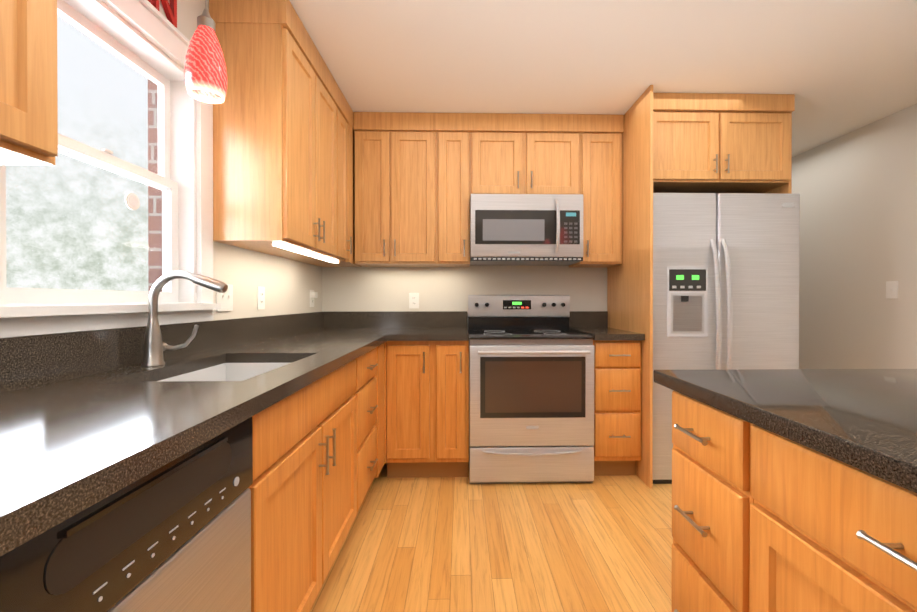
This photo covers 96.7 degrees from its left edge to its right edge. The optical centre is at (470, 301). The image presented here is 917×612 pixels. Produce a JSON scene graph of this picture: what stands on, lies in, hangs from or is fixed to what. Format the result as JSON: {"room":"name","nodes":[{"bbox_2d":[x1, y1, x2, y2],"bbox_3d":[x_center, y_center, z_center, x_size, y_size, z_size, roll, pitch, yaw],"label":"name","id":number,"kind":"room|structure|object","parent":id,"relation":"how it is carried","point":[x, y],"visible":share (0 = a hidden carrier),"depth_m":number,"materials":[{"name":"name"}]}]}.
{"room":"kitchen","nodes":[
{"label":"kitchen","id":0,"kind":"room"},
{"bbox_2d":[58,0,321,319],"bbox_3d":[-1.163,-0.081,0.397,0.190,2.415,5.405,0,0,-1],"label":"wall","id":1,"kind":"structure","parent":0,"point":[288,284],"depth_m":1.94,"materials":[{"name":"beige paint"}]},
{"bbox_2d":[0,0,57,164],"bbox_3d":[-0.904,-0.769,0.301,0.317,1.032,0.909,0,0,-1],"label":"upper cabinet","id":2,"kind":"object","parent":1,"relation":"attached to","point":[28,28],"depth_m":0.70,"materials":[{"name":"brown wood"}]},
{"bbox_2d":[0,0,220,337],"bbox_3d":[-1.126,-0.451,1.271,0.173,1.062,0.882,0,0,-1],"label":"window unit","id":3,"kind":"structure","parent":1,"relation":"in","point":[139,36],"depth_m":1.44,"materials":[{"name":"white"}]},
{"bbox_2d":[148,0,176,27],"bbox_3d":[-1.074,-1.063,1.162,0.016,0.140,0.660,0,0,-1],"label":"curtain","id":4,"kind":"object","parent":1,"relation":"attached to","point":[170,10],"visible":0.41,"depth_m":1.46,"materials":[{"name":"red fabric"}]},
{"bbox_2d":[216,284,232,310],"bbox_3d":[-1.093,-0.020,1.822,0.014,0.120,0.120,0,0,-1],"label":"light switch","id":5,"kind":"object","parent":1,"relation":"attached to","point":[225,299],"visible":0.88,"depth_m":1.83,"materials":[{"name":"white plastic"}]},
{"bbox_2d":[257,286,264,308],"bbox_3d":[-1.103,-0.021,2.150,0.007,0.120,0.075,0,0,-1],"label":"electrical outlet","id":6,"kind":"object","parent":1,"relation":"attached to","point":[260,297],"visible":1,"depth_m":2.14,"materials":[{"name":"white plastic"}]},
{"bbox_2d":[209,0,339,259],"bbox_3d":[-0.944,-0.777,2.075,0.317,1.032,0.716,0,0,-1],"label":"upper cabinet","id":7,"kind":"object","parent":1,"relation":"attached to","point":[283,153],"depth_m":1.72,"materials":[{"name":"brown wood"}]},
{"bbox_2d":[310,290,313,306],"bbox_3d":[-1.119,-0.025,2.886,0.007,0.120,0.075,0,0,-1],"label":"electrical outlet","id":8,"kind":"object","parent":1,"relation":"attached to","point":[311,302],"visible":0.77,"depth_m":2.87,"materials":[{"name":"white plastic"}]},
{"bbox_2d":[311,292,317,297],"bbox_3d":[-1.102,-0.050,2.886,0.026,0.040,0.050,0,0,-1],"label":"plug","id":9,"kind":"object","parent":8,"relation":"attached to","point":[314,294],"visible":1,"depth_m":2.86,"materials":[{"name":"white plastic"}]},
{"bbox_2d":[295,90,351,263],"bbox_3d":[-0.954,-0.779,2.551,0.317,1.032,0.237,0,0,-1],"label":"upper cabinet","id":10,"kind":"object","parent":1,"relation":"attached to","point":[345,109],"depth_m":2.61,"materials":[{"name":"brown wood"}]},
{"bbox_2d":[312,111,361,266],"bbox_3d":[-0.962,-0.781,2.885,0.317,1.032,0.427,0,0,-1],"label":"upper cabinet","id":11,"kind":"object","parent":1,"relation":"attached to","point":[353,264],"depth_m":2.87,"materials":[{"name":"brown wood"}]},
{"bbox_2d":[322,265,606,327],"bbox_3d":[0.330,-0.099,4.331,3.350,2.415,2.395,0,0,-1],"label":"wall","id":12,"kind":"structure","parent":0,"point":[362,288],"depth_m":3.12,"materials":[{"name":"beige paint"}]},
{"bbox_2d":[354,112,393,266],"bbox_3d":[-0.675,-0.781,2.946,0.247,1.032,0.317,0,0,-1],"label":"upper cabinet","id":13,"kind":"object","parent":12,"relation":"attached to","point":[374,217],"depth_m":2.79,"materials":[{"name":"brown wood"}]},
{"bbox_2d":[409,293,418,307],"bbox_3d":[-0.428,-0.011,3.113,0.075,0.120,0.007,0,0,-1],"label":"electrical outlet","id":14,"kind":"object","parent":12,"relation":"attached to","point":[413,300],"visible":1,"depth_m":3.11,"materials":[{"name":"white plastic"}]},
{"bbox_2d":[390,112,437,266],"bbox_3d":[-0.393,-0.781,2.952,0.317,1.032,0.317,0,0,-1],"label":"upper cabinet","id":15,"kind":"object","parent":12,"relation":"attached to","point":[420,178],"depth_m":2.80,"materials":[{"name":"brown wood"}]},
{"bbox_2d":[438,113,473,266],"bbox_3d":[-0.119,-0.781,2.959,0.230,1.032,0.317,0,0,-1],"label":"upper cabinet","id":16,"kind":"object","parent":12,"relation":"attached to","point":[455,130],"depth_m":2.80,"materials":[{"name":"brown wood"}]},
{"bbox_2d":[474,113,581,193],"bbox_3d":[0.379,-1.015,2.969,0.764,0.564,0.317,0,0,-1],"label":"upper cabinet","id":17,"kind":"object","parent":12,"relation":"attached to","point":[514,153],"depth_m":2.82,"materials":[{"name":"brown wood"}]},
{"bbox_2d":[470,194,582,265],"bbox_3d":[0.380,-0.503,2.905,0.759,0.448,0.448,0,0,-1],"label":"over-the-range microwave","id":18,"kind":"object","parent":17,"relation":"attached to","point":[526,229],"visible":1,"depth_m":2.74,"materials":[{"name":"silver metal"}]},
{"bbox_2d":[569,114,623,267],"bbox_3d":[0.911,-0.781,2.982,0.296,1.032,0.317,0,0,-1],"label":"upper cabinet","id":19,"kind":"object","parent":12,"relation":"attached to","point":[601,133],"depth_m":2.83,"materials":[{"name":"brown wood"}]},
{"bbox_2d":[310,462,672,611],"bbox_3d":[0.907,1.171,1.547,4.480,0.100,8.000,0,0,-1],"label":"floor","id":20,"kind":"structure","parent":0,"point":[463,544],"depth_m":1.84,"materials":[{"name":"brown wood"}]},
{"bbox_2d":[0,417,252,611],"bbox_3d":[-0.768,0.688,0.606,0.588,0.876,0.609,0,0,-1],"label":"dishwasher","id":21,"kind":"object","parent":20,"relation":"on","point":[174,535],"visible":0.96,"depth_m":0.63,"materials":[{"name":"silver metal"}]},
{"bbox_2d":[249,345,380,558],"bbox_3d":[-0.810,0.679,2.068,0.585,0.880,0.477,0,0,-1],"label":"base cabinet","id":22,"kind":"object","parent":20,"relation":"on","point":[318,454],"depth_m":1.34,"materials":[{"name":"brown wood"}]},
{"bbox_2d":[0,311,391,555],"bbox_3d":[-0.768,0.254,1.231,0.630,0.346,3.752,0,0,-1],"label":"countertop","id":23,"kind":"structure","parent":22,"relation":"on","point":[89,418],"depth_m":0.92,"materials":[{"name":"stone"}]},
{"bbox_2d":[141,271,227,366],"bbox_3d":[-0.911,0.051,1.317,0.261,0.301,0.080,0,0,-4],"label":"faucet","id":24,"kind":"object","parent":23,"relation":"on","point":[155,347],"visible":1,"depth_m":1.29,"materials":[{"name":"silver metal"}]},
{"bbox_2d":[384,341,435,477],"bbox_3d":[-0.385,0.676,2.807,0.296,0.880,0.622,0,0,-1],"label":"base cabinet","id":25,"kind":"object","parent":20,"relation":"on","point":[426,408],"depth_m":2.51,"materials":[{"name":"brown wood"}]},
{"bbox_2d":[436,341,468,476],"bbox_3d":[-0.126,0.676,2.813,0.222,0.880,0.622,0,0,-1],"label":"base cabinet","id":26,"kind":"object","parent":20,"relation":"on","point":[452,357],"depth_m":2.50,"materials":[{"name":"brown wood"}]},
{"bbox_2d":[392,311,468,340],"bbox_3d":[-0.251,0.154,2.787,0.474,0.160,0.662,0,0,-1],"label":"countertop","id":27,"kind":"structure","parent":26,"relation":"on","point":[406,325],"depth_m":3.09,"materials":[{"name":"stone"}]},
{"bbox_2d":[468,295,593,483],"bbox_3d":[0.371,0.532,2.767,0.761,1.168,0.717,0,0,-1],"label":"range","id":28,"kind":"object","parent":20,"relation":"on","point":[531,388],"visible":0.98,"depth_m":2.48,"materials":[{"name":"silver metal"}]},
{"bbox_2d":[593,340,640,475],"bbox_3d":[0.909,0.675,2.836,0.309,0.880,0.622,0,0,-1],"label":"base cabinet","id":29,"kind":"object","parent":20,"relation":"on","point":[617,363],"depth_m":2.53,"materials":[{"name":"brown wood"}]},
{"bbox_2d":[569,311,644,339],"bbox_3d":[0.909,0.154,2.818,0.309,0.160,0.652,0,0,-1],"label":"countertop","id":30,"kind":"structure","parent":29,"relation":"on","point":[592,323],"depth_m":3.10,"materials":[{"name":"stone"}]},
{"bbox_2d":[607,85,794,487],"bbox_3d":[1.552,-0.090,2.802,0.970,2.412,0.711,0,0,-1],"label":"enclosure","id":31,"kind":"object","parent":20,"relation":"on","point":[716,143],"visible":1,"depth_m":2.55,"materials":[{"name":"brown wood"}]},
{"bbox_2d":[653,193,799,483],"bbox_3d":[1.555,0.226,2.779,0.930,1.780,0.726,0,0,-1],"label":"refrigerator","id":32,"kind":"object","parent":20,"relation":"on","point":[725,280],"visible":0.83,"depth_m":2.48,"materials":[{"name":"silver metal"}]},
{"bbox_2d":[672,390,916,611],"bbox_3d":[1.062,0.688,0.155,0.987,0.880,2.115,0,0,-1],"label":"kitchen island","id":33,"kind":"object","parent":20,"relation":"on","point":[764,520],"visible":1,"depth_m":0.79,"materials":[{"name":"brown wood"}]},
{"bbox_2d":[654,369,916,493],"bbox_3d":[1.081,0.227,0.148,1.015,0.038,2.165,0,0,-1],"label":"island countertop","id":34,"kind":"structure","parent":33,"relation":"on","point":[865,420],"depth_m":0.81,"materials":[{"name":"stone"}]},
{"bbox_2d":[289,0,916,156],"bbox_3d":[0.907,-1.344,1.535,4.480,0.100,8.000,0,0,-1],"label":"ceiling","id":35,"kind":"structure","parent":0,"point":[838,68],"depth_m":2.13,"materials":[{"name":"white paint"}]},
{"bbox_2d":[184,0,227,103],"bbox_3d":[-0.838,-0.971,1.294,0.116,0.636,0.116,0,0,-1],"label":"light","id":36,"kind":"object","parent":35,"relation":"hanging from","point":[205,73],"visible":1,"depth_m":1.26,"materials":[{"name":"red glass"}]},
{"bbox_2d":[792,104,916,368],"bbox_3d":[3.046,-0.086,1.589,0.200,2.415,8.000,0,0,-1],"label":"wall","id":37,"kind":"structure","parent":0,"point":[856,189],"depth_m":3.04,"materials":[{"name":"beige paint"}]},
{"bbox_2d":[886,281,897,297],"bbox_3d":[2.912,-0.084,2.816,0.014,0.120,0.075,0,0,-1],"label":"light switch","id":38,"kind":"object","parent":37,"relation":"attached to","point":[891,289],"visible":1,"depth_m":2.81,"materials":[{"name":"white plastic"}]}
]}

